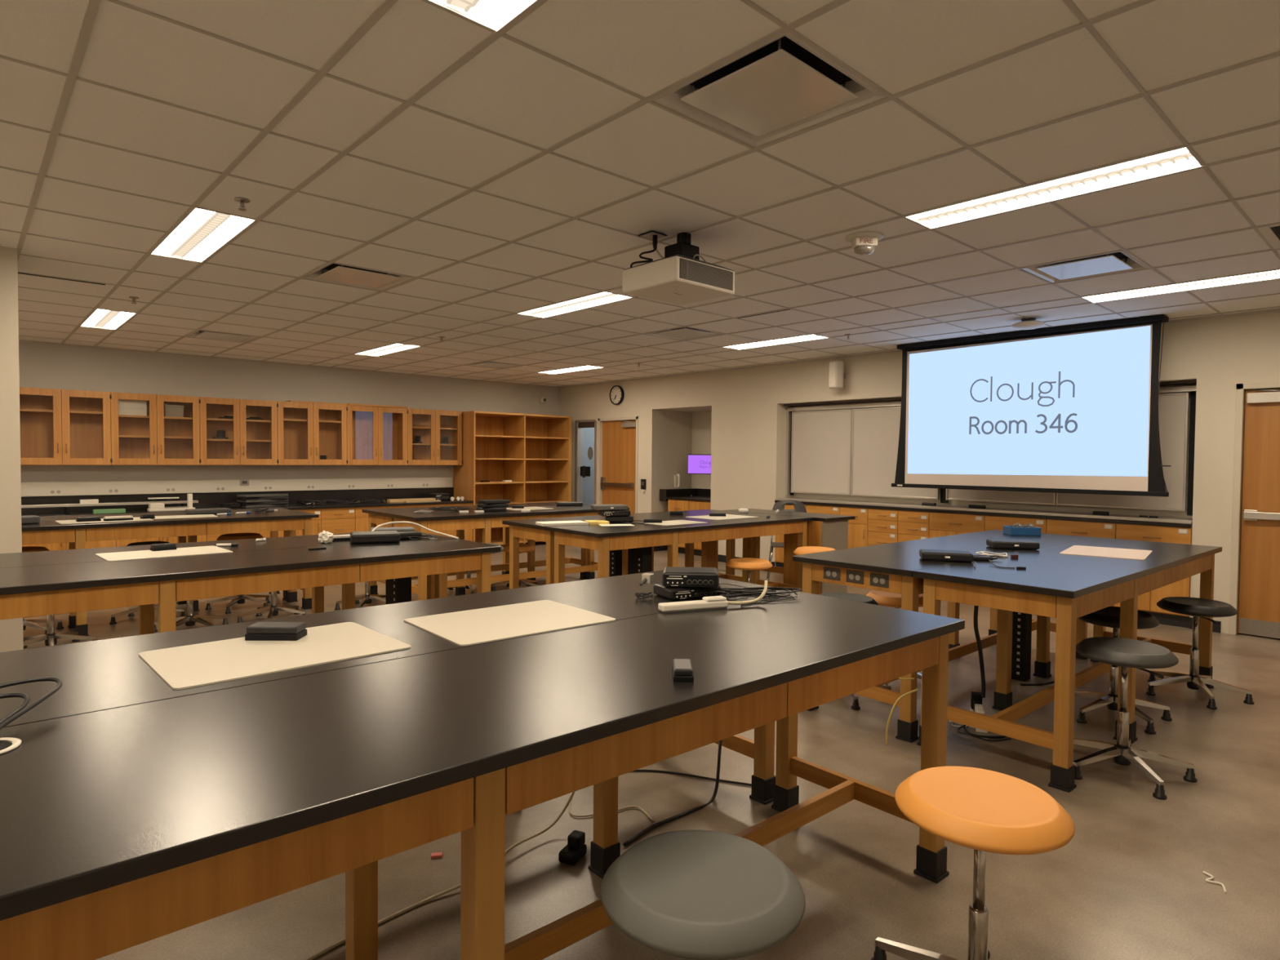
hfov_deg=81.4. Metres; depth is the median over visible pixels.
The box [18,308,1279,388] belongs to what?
trim
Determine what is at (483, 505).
box
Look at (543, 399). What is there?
sensor
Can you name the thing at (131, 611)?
stool
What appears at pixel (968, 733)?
cable
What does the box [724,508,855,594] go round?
lab table
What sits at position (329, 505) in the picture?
countertop
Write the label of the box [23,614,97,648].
stool
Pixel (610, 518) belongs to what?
box
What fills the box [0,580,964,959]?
lab bench
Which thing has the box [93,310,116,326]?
diffuser
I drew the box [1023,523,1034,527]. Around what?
ball
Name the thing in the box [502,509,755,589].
lab bench
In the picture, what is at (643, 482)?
card reader
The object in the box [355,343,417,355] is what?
ceiling light
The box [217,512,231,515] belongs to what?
marker pen
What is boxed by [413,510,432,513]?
cable
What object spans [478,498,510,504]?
box
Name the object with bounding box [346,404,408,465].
upper cabinet
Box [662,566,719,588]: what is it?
box
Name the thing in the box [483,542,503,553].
stool
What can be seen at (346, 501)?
cable
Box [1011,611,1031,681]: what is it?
power strip
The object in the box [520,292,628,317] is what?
ceiling light
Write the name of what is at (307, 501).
cable
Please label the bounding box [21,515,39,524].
box
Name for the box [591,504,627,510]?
box
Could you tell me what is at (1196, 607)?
stool
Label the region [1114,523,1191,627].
base cabinet
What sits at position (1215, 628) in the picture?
baseboard
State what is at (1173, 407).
whiteboard
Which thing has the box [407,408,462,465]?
upper cabinet
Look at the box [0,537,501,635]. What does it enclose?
lab bench
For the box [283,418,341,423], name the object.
shelf
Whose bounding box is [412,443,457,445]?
shelf
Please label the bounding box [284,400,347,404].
board
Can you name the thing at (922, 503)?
eraser
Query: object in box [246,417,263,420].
equipment
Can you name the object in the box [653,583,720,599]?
box
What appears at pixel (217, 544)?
marker pen
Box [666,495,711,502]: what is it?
countertop
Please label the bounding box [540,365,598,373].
ceiling light
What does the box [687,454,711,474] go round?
display
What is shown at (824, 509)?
base cabinet
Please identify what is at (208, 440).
shelf
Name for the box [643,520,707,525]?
markerboard
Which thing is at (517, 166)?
ceiling
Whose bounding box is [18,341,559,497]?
wall
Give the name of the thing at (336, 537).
eraser
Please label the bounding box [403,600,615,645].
markerboard
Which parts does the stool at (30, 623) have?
leg, seat, leg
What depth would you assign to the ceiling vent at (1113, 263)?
4.91 m
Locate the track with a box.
[21,500,198,513]
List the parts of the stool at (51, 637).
leg, leg, leg, leg, leg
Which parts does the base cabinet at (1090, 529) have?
drawer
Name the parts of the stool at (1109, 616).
leg, leg, seat, leg, leg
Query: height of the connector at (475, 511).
0.018 m
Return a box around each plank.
[386,497,435,502]
[404,499,440,502]
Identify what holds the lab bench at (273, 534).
on the floor
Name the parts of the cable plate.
plate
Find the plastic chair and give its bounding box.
[766,500,806,581]
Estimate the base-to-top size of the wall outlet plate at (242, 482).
0.080 m
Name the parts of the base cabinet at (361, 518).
drawer, door, drawer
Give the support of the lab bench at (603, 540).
on the floor
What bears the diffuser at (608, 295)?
on the ceiling light at (604, 297)
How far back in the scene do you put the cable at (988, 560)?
3.92 m
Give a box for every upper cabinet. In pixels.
[19,386,111,465]
[110,391,199,465]
[199,396,277,465]
[277,400,346,465]
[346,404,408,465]
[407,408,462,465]
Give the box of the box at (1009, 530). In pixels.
[1003,525,1040,535]
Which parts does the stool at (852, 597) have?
seat, leg, leg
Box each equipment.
[212,430,228,439]
[217,415,233,418]
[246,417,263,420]
[320,455,326,459]
[413,435,422,443]
[440,436,448,444]
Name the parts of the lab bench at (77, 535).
leg, leg, leg, leg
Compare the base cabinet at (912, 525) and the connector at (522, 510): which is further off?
the base cabinet at (912, 525)
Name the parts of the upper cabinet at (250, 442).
door, door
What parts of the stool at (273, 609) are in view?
leg, leg, leg, leg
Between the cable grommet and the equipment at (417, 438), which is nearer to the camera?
the cable grommet
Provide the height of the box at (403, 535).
0.045 m
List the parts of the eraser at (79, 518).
handle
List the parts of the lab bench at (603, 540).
leg, leg, leg, leg, leg, leg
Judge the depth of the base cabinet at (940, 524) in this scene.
8.14 m
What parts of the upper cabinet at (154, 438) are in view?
door, door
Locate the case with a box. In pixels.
[453,410,571,544]
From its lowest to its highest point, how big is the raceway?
0.162 m
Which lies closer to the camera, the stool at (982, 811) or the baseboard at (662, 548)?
the stool at (982, 811)
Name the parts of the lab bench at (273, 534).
leg, leg, leg, leg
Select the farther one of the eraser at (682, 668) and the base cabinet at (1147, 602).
the base cabinet at (1147, 602)
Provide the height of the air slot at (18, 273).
0.005 m
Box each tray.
[236,493,288,497]
[236,498,288,502]
[240,496,288,499]
[240,501,288,505]
[240,503,288,507]
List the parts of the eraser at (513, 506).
handle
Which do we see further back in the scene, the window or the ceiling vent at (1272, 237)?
the window
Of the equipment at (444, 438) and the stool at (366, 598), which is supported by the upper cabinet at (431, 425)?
the equipment at (444, 438)
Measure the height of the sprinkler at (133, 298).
0.051 m
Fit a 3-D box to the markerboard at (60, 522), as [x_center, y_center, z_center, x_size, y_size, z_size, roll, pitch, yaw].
[-4.509,0.341,6.273,0.631,0.004,0.406,-1,2,-44]
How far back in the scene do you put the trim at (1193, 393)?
6.82 m
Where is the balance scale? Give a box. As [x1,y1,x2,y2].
[146,493,195,511]
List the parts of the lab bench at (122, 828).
leg, leg, plate, power strip, power cord, leg, leg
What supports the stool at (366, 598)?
on the floor
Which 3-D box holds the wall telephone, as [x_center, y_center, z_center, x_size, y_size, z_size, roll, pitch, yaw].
[0.698,0.080,12.033,0.290,0.361,0.099,1,2,2]
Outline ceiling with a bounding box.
[0,0,1279,386]
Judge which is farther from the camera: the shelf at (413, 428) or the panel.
the shelf at (413, 428)
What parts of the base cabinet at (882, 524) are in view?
drawer, drawer, drawer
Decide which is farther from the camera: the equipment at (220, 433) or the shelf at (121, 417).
the equipment at (220, 433)
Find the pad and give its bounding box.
[584,520,609,524]
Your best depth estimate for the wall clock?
12.22 m
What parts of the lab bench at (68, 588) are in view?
leg, leg, leg, leg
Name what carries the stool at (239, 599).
on the floor
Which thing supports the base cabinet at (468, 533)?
on the floor
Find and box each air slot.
[17,272,105,284]
[737,309,789,318]
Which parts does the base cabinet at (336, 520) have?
drawer, door, drawer, drawer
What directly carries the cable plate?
attached to the ceiling
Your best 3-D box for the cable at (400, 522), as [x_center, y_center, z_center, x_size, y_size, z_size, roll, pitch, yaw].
[-1.538,0.346,5.146,0.584,0.108,0.211,0,2,-7]
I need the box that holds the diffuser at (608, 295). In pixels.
[531,293,616,314]
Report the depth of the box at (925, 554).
4.15 m
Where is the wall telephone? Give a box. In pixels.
[674,473,679,488]
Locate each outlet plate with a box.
[240,479,248,485]
[823,566,839,581]
[845,569,863,584]
[870,573,888,587]
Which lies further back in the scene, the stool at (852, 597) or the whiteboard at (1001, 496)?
the whiteboard at (1001, 496)
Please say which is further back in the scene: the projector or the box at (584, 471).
the box at (584, 471)
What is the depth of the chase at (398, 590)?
5.02 m
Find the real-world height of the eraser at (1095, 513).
0.034 m
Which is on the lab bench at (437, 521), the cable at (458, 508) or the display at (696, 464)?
the cable at (458, 508)
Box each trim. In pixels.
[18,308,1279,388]
[783,379,1196,406]
[785,385,1196,495]
[789,391,1195,515]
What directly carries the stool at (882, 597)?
on the floor
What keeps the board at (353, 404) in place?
on the upper cabinet at (375, 435)
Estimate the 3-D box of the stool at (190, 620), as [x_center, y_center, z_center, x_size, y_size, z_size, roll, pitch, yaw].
[-3.741,0.961,6.233,0.569,0.589,0.544,2,2,42]
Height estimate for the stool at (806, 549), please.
0.659 m
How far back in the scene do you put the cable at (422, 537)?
5.02 m
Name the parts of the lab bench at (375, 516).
leg, leg, leg, leg, leg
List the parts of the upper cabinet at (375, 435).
door, door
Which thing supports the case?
on the floor
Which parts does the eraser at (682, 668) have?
handle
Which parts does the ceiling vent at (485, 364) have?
panel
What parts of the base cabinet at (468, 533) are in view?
drawer, door, drawer, door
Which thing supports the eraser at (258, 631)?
on the markerboard at (188, 666)
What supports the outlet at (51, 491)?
attached to the raceway
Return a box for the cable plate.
[637,231,667,248]
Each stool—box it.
[22,546,63,634]
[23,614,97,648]
[109,541,185,624]
[154,600,228,631]
[205,533,270,613]
[236,591,306,622]
[334,581,385,609]
[447,570,495,594]
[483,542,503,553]
[490,543,538,591]
[600,829,805,959]
[717,568,725,573]
[726,557,772,582]
[793,546,835,594]
[817,592,891,710]
[865,590,923,685]
[871,765,1075,959]
[1072,636,1197,799]
[1074,606,1172,734]
[1146,596,1254,709]
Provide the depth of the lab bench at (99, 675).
2.33 m
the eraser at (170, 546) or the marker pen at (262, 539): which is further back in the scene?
the marker pen at (262, 539)
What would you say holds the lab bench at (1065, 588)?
on the floor
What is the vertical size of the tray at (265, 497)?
0.032 m
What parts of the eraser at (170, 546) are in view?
handle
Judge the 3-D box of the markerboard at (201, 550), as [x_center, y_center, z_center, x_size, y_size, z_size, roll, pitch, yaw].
[-2.695,0.415,4.227,0.596,0.004,0.397,-1,2,-45]
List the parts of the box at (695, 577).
panel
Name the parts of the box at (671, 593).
panel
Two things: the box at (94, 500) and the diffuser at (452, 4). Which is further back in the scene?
the box at (94, 500)
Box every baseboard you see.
[653,545,667,551]
[717,554,1221,632]
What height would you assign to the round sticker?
0.225 m
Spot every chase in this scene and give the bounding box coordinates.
[385,577,411,604]
[608,549,622,577]
[627,546,652,574]
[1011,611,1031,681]
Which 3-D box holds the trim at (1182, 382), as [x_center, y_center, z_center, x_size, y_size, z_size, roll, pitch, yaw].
[3.508,-0.944,8.352,0.190,0.018,4.503,-1,2,-43]
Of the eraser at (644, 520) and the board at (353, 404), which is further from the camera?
the board at (353, 404)
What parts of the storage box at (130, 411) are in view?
lid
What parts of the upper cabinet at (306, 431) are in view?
door, door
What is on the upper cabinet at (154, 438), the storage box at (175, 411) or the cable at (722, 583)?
the storage box at (175, 411)
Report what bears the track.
on the countertop at (329, 505)
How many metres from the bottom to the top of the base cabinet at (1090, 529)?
0.893 m
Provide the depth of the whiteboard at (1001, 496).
8.01 m
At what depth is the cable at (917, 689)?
3.79 m
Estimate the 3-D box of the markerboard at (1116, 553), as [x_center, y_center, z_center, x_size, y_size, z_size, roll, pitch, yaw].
[2.910,0.450,4.641,0.435,0.004,0.570,2,2,38]
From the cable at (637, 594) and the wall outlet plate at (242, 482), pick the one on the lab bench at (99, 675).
the cable at (637, 594)
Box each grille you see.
[679,257,733,290]
[828,361,835,386]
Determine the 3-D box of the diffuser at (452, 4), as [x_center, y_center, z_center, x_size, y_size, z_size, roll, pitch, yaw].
[-0.125,-1.344,1.685,0.068,0.012,1.187,-1,2,-43]
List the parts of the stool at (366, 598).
leg, leg, leg, leg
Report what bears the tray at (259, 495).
on the tray at (265, 497)
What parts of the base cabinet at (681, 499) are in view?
door, door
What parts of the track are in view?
rail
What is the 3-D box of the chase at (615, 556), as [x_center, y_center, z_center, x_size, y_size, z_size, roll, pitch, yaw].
[-0.253,0.758,7.074,0.104,0.504,0.180,-1,2,-43]
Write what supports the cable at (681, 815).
attached to the lab bench at (99, 675)
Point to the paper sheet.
(602, 525)
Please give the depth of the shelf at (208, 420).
9.70 m
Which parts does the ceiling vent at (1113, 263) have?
panel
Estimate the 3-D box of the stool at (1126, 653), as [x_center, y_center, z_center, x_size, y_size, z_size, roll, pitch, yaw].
[2.290,1.083,3.499,0.569,0.602,0.544,1,2,2]
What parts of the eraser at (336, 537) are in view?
handle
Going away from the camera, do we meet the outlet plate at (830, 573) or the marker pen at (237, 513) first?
the outlet plate at (830, 573)
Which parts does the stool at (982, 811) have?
leg, seat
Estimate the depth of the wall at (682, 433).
11.86 m
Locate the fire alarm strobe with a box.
[845,231,884,256]
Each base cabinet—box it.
[22,539,115,551]
[115,534,206,546]
[206,530,283,541]
[292,507,355,536]
[355,505,416,531]
[416,502,472,541]
[659,488,711,555]
[774,504,805,567]
[805,504,839,515]
[840,506,867,548]
[867,508,898,546]
[897,510,929,542]
[928,511,985,537]
[984,515,1046,533]
[1046,519,1115,606]
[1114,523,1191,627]
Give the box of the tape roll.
[737,508,748,513]
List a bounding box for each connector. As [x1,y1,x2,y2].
[474,510,484,512]
[520,509,530,511]
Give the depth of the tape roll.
7.80 m
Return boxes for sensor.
[539,395,546,404]
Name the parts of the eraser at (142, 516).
handle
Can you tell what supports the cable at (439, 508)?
on the lab bench at (437, 521)
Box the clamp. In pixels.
[558,830,586,865]
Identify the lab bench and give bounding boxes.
[0,532,446,613]
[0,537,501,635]
[0,569,789,879]
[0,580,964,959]
[21,511,319,635]
[40,507,296,611]
[362,502,588,594]
[386,504,629,600]
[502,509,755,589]
[546,513,813,591]
[792,529,1096,742]
[912,537,1222,792]
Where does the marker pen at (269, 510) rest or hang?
on the lab bench at (273, 534)
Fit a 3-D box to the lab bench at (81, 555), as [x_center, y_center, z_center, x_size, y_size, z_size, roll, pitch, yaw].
[-2.586,0.860,4.589,2.708,0.904,0.696,-1,2,-42]
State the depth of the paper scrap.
2.60 m
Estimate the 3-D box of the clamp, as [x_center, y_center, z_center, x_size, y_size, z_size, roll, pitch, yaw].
[-0.246,1.343,2.723,0.070,0.085,0.100,1,2,25]
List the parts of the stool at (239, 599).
leg, leg, seat, leg, leg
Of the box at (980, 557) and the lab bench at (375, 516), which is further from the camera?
the lab bench at (375, 516)
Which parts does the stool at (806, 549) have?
seat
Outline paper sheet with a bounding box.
[598,524,634,526]
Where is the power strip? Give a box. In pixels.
[970,691,987,733]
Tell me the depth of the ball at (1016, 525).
5.73 m
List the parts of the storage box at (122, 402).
lid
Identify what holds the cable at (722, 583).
on the lab bench at (99, 675)
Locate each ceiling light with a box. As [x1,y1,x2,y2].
[81,309,133,328]
[151,208,253,261]
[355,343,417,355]
[432,0,533,29]
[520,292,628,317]
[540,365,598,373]
[726,334,825,349]
[907,147,1199,227]
[1083,270,1279,302]
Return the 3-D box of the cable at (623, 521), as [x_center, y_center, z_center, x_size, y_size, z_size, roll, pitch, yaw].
[-0.060,0.363,6.445,0.213,0.021,0.098,0,2,-6]
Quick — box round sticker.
[587,446,593,459]
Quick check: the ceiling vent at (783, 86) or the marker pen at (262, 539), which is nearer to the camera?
the ceiling vent at (783, 86)
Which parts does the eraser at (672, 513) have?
handle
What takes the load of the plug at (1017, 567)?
on the lab bench at (1065, 588)
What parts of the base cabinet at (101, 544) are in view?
door, door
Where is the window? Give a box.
[574,419,596,504]
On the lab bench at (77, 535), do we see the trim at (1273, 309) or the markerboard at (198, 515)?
the markerboard at (198, 515)
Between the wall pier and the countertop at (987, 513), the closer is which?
the wall pier
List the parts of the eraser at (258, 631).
handle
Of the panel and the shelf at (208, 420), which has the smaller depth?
the panel
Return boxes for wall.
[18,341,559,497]
[560,311,1279,634]
[582,379,1196,518]
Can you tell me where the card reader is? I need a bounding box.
[640,479,646,492]
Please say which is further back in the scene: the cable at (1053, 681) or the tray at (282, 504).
the tray at (282, 504)
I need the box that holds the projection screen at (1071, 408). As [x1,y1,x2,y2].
[891,314,1170,497]
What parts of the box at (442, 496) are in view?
panel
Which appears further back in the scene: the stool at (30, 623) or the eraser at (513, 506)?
the eraser at (513, 506)
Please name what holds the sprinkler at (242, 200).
attached to the ceiling
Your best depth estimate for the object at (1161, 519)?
7.80 m
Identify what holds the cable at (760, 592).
on the lab bench at (122, 828)
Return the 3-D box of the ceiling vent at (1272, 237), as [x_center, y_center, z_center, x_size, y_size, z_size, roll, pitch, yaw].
[3.750,-1.377,3.998,0.600,0.038,0.600,-1,2,-43]
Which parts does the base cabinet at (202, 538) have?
door, door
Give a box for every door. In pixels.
[597,416,638,513]
[1228,381,1279,639]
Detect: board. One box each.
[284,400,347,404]
[347,403,407,408]
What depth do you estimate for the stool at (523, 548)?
8.17 m
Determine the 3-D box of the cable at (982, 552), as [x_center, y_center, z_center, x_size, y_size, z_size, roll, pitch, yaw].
[2.080,0.440,4.388,0.130,0.025,0.152,-1,2,-43]
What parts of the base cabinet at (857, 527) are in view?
drawer, door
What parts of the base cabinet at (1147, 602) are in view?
door, drawer, door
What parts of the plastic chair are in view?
leg, leg, seat, backrest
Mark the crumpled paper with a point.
(324, 536)
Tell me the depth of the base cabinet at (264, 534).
9.53 m
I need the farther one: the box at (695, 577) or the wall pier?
the wall pier
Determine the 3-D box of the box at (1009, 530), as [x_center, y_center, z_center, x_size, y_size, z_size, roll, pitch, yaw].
[2.951,0.390,5.752,0.220,0.060,0.160,1,2,6]
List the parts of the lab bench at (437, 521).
leg, leg, leg, leg, leg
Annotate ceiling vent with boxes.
[186,330,258,342]
[302,262,414,290]
[466,361,522,368]
[646,327,722,340]
[652,31,887,147]
[1021,251,1149,283]
[1257,224,1279,248]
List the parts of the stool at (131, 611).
leg, seat, leg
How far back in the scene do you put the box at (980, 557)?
4.20 m
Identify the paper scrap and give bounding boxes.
[1202,871,1226,893]
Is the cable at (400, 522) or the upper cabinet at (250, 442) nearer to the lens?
the cable at (400, 522)
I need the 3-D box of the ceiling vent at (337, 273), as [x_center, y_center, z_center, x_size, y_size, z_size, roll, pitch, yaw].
[-2.017,-1.486,5.324,0.600,0.084,0.600,-1,2,-43]
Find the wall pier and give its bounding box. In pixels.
[0,246,23,652]
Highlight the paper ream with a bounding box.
[535,520,588,526]
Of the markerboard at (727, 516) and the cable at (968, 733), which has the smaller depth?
the cable at (968, 733)
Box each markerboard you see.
[54,516,153,524]
[95,546,232,561]
[138,622,410,689]
[153,514,217,519]
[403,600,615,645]
[506,506,551,510]
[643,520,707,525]
[685,514,759,519]
[1059,545,1152,559]
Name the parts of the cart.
plate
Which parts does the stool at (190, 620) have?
leg, leg, leg, leg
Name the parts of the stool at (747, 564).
seat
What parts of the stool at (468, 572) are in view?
leg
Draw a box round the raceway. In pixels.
[21,477,452,497]
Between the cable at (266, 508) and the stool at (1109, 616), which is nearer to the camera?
the stool at (1109, 616)
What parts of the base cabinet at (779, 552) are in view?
door, drawer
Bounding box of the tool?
[308,546,326,550]
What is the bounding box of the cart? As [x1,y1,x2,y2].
[147,497,179,501]
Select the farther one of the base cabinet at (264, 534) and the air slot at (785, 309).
the base cabinet at (264, 534)
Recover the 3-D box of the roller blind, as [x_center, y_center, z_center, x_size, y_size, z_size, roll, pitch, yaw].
[-0.916,-0.955,12.921,0.055,0.095,0.520,-1,2,-43]
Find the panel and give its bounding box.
[701,540,718,569]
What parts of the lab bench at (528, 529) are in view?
leg, leg, leg, leg, leg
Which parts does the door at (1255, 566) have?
kick plate, closer arm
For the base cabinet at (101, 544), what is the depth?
8.33 m
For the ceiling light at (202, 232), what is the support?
attached to the ceiling
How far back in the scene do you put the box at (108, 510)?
8.50 m
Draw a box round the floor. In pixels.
[22,541,1279,959]
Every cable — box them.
[0,676,62,729]
[0,693,29,724]
[217,502,241,507]
[252,507,268,511]
[295,499,327,505]
[306,791,575,959]
[324,498,356,503]
[352,497,385,503]
[371,520,458,539]
[407,535,440,539]
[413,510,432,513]
[429,506,458,511]
[453,506,472,510]
[568,792,654,822]
[620,520,644,523]
[622,739,722,846]
[632,768,751,786]
[634,591,653,599]
[709,589,777,598]
[711,582,747,593]
[716,586,800,598]
[760,591,795,600]
[885,688,918,744]
[897,677,914,679]
[948,714,988,728]
[956,724,1011,741]
[973,555,1002,560]
[973,605,986,697]
[975,551,1008,557]
[988,560,1015,568]
[1020,680,1054,685]
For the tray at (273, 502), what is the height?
0.032 m
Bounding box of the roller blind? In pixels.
[577,422,594,427]
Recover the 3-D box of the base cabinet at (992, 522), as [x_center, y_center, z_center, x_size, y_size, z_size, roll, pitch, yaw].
[3.972,0.829,7.785,0.369,0.893,0.607,-1,2,-43]
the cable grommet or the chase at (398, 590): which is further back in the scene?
the chase at (398, 590)
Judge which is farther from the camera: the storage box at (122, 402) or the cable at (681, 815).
the storage box at (122, 402)
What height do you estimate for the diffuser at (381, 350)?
0.012 m
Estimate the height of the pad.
0.024 m
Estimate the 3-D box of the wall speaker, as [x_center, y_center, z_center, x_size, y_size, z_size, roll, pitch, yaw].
[2.410,-1.275,9.050,0.251,0.320,0.176,-1,2,-43]
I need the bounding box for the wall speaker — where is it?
[828,360,845,388]
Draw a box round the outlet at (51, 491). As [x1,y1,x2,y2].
[50,490,60,493]
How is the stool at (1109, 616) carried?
on the floor
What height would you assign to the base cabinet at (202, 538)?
0.754 m
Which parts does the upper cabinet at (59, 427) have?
door, door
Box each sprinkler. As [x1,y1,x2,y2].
[128,296,138,303]
[234,196,249,210]
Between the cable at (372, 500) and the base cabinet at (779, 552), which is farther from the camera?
the cable at (372, 500)
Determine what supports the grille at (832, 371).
attached to the wall speaker
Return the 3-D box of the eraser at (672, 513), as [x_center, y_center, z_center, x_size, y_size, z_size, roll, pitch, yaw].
[0.364,0.332,7.476,0.130,0.035,0.060,0,2,-2]
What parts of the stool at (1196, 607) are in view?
leg, leg, seat, leg, leg, height lever, leg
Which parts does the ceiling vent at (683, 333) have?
panel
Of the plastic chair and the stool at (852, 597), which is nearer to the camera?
the stool at (852, 597)
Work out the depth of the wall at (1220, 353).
9.44 m
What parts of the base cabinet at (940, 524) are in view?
door, door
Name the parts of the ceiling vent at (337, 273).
panel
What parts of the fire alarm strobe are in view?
plate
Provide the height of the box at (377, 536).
0.060 m
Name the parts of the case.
shelf, shelf, shelf, shelf, shelf, panel, panel, shelf, shelf, shelf, shelf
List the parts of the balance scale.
post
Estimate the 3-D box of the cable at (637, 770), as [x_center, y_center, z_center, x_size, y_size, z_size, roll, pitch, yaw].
[0.237,1.363,3.420,0.673,0.010,0.050,1,2,14]
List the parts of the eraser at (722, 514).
handle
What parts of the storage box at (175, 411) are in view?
lid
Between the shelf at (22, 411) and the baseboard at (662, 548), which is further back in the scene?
the baseboard at (662, 548)
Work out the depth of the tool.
4.46 m
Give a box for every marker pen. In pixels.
[216,543,238,546]
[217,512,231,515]
[235,511,250,514]
[255,537,266,541]
[265,509,277,511]
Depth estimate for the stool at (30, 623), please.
6.03 m
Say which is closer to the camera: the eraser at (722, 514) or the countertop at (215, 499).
the eraser at (722, 514)
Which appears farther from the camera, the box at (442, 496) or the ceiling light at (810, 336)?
the box at (442, 496)
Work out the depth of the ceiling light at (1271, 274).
5.39 m
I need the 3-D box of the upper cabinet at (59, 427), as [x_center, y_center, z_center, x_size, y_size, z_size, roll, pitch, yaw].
[-6.613,-0.599,8.490,0.910,0.854,0.353,-1,2,-43]
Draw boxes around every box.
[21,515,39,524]
[79,498,98,503]
[92,508,125,514]
[118,399,146,407]
[118,406,146,415]
[164,404,184,417]
[185,507,231,515]
[350,530,399,544]
[369,526,415,531]
[397,531,422,539]
[428,493,449,500]
[476,506,506,511]
[477,503,508,507]
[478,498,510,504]
[555,502,582,506]
[580,466,590,477]
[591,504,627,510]
[597,510,630,516]
[604,515,633,522]
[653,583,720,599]
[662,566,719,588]
[919,549,973,562]
[973,554,992,560]
[986,538,1039,549]
[1003,525,1040,535]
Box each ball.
[1012,523,1022,527]
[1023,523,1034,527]
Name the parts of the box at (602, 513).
panel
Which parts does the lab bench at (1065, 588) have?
leg, leg, leg, leg, leg, leg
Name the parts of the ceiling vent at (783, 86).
panel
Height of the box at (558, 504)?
0.040 m
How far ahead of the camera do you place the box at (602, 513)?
6.45 m
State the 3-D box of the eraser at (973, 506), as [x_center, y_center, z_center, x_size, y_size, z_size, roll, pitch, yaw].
[3.679,0.291,8.123,0.050,0.034,0.170,-1,2,-43]
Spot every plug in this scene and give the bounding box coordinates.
[639,573,653,586]
[1010,554,1017,558]
[1016,566,1026,568]
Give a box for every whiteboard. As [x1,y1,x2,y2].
[791,408,852,495]
[850,406,938,499]
[945,488,1056,505]
[1055,391,1189,511]
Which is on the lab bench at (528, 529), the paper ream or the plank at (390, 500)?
the paper ream
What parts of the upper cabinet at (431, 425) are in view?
door, door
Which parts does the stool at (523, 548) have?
leg, seat, leg, leg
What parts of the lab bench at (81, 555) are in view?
leg, leg, leg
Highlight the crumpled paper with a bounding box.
[318,530,333,542]
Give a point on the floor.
(1129, 883)
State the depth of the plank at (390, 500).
11.11 m
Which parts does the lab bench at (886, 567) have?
leg, leg, leg, leg, leg, leg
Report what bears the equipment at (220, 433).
on the upper cabinet at (250, 442)
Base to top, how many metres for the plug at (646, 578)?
0.045 m
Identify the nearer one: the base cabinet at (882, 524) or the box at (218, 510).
the box at (218, 510)
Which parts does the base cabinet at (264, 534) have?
drawer, door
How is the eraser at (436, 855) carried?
on the floor
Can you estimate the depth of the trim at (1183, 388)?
9.42 m
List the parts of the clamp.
knob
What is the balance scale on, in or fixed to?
on the countertop at (329, 505)
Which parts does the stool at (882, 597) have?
seat, leg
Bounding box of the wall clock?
[609,385,624,404]
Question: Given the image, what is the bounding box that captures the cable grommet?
[0,737,21,754]
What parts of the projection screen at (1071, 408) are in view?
tension cord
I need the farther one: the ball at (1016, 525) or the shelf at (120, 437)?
the shelf at (120, 437)
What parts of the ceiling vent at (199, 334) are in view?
panel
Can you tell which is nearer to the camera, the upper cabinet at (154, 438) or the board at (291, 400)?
the upper cabinet at (154, 438)
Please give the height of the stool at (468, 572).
0.499 m
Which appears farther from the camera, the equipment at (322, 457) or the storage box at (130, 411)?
the equipment at (322, 457)
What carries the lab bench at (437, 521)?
on the floor
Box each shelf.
[19,408,102,414]
[118,414,192,420]
[118,435,192,439]
[206,417,271,422]
[206,438,271,442]
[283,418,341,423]
[412,426,457,430]
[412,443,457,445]
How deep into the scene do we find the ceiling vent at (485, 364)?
10.30 m
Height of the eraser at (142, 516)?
0.035 m
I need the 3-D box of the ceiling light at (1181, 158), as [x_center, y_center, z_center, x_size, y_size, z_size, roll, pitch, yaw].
[1.897,-1.407,3.538,0.297,0.086,1.211,-1,2,-43]
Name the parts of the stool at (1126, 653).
leg, leg, seat, leg, height lever, leg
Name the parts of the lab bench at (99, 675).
leg, leg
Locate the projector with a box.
[622,232,734,305]
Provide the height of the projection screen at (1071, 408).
1.563 m
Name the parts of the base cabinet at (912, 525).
drawer, drawer, drawer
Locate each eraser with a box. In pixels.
[75,516,101,521]
[103,515,133,520]
[140,514,155,519]
[150,542,176,551]
[244,622,306,640]
[332,534,350,541]
[431,852,442,858]
[511,505,524,508]
[643,519,662,522]
[669,511,683,515]
[671,658,693,681]
[709,512,725,516]
[921,502,936,506]
[968,504,986,508]
[1092,511,1109,515]
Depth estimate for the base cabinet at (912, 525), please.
8.49 m
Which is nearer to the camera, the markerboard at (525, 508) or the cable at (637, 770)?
the cable at (637, 770)
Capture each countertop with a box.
[21,498,473,516]
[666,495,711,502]
[774,500,1192,528]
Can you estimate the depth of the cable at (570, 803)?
3.07 m
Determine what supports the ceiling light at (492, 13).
attached to the ceiling

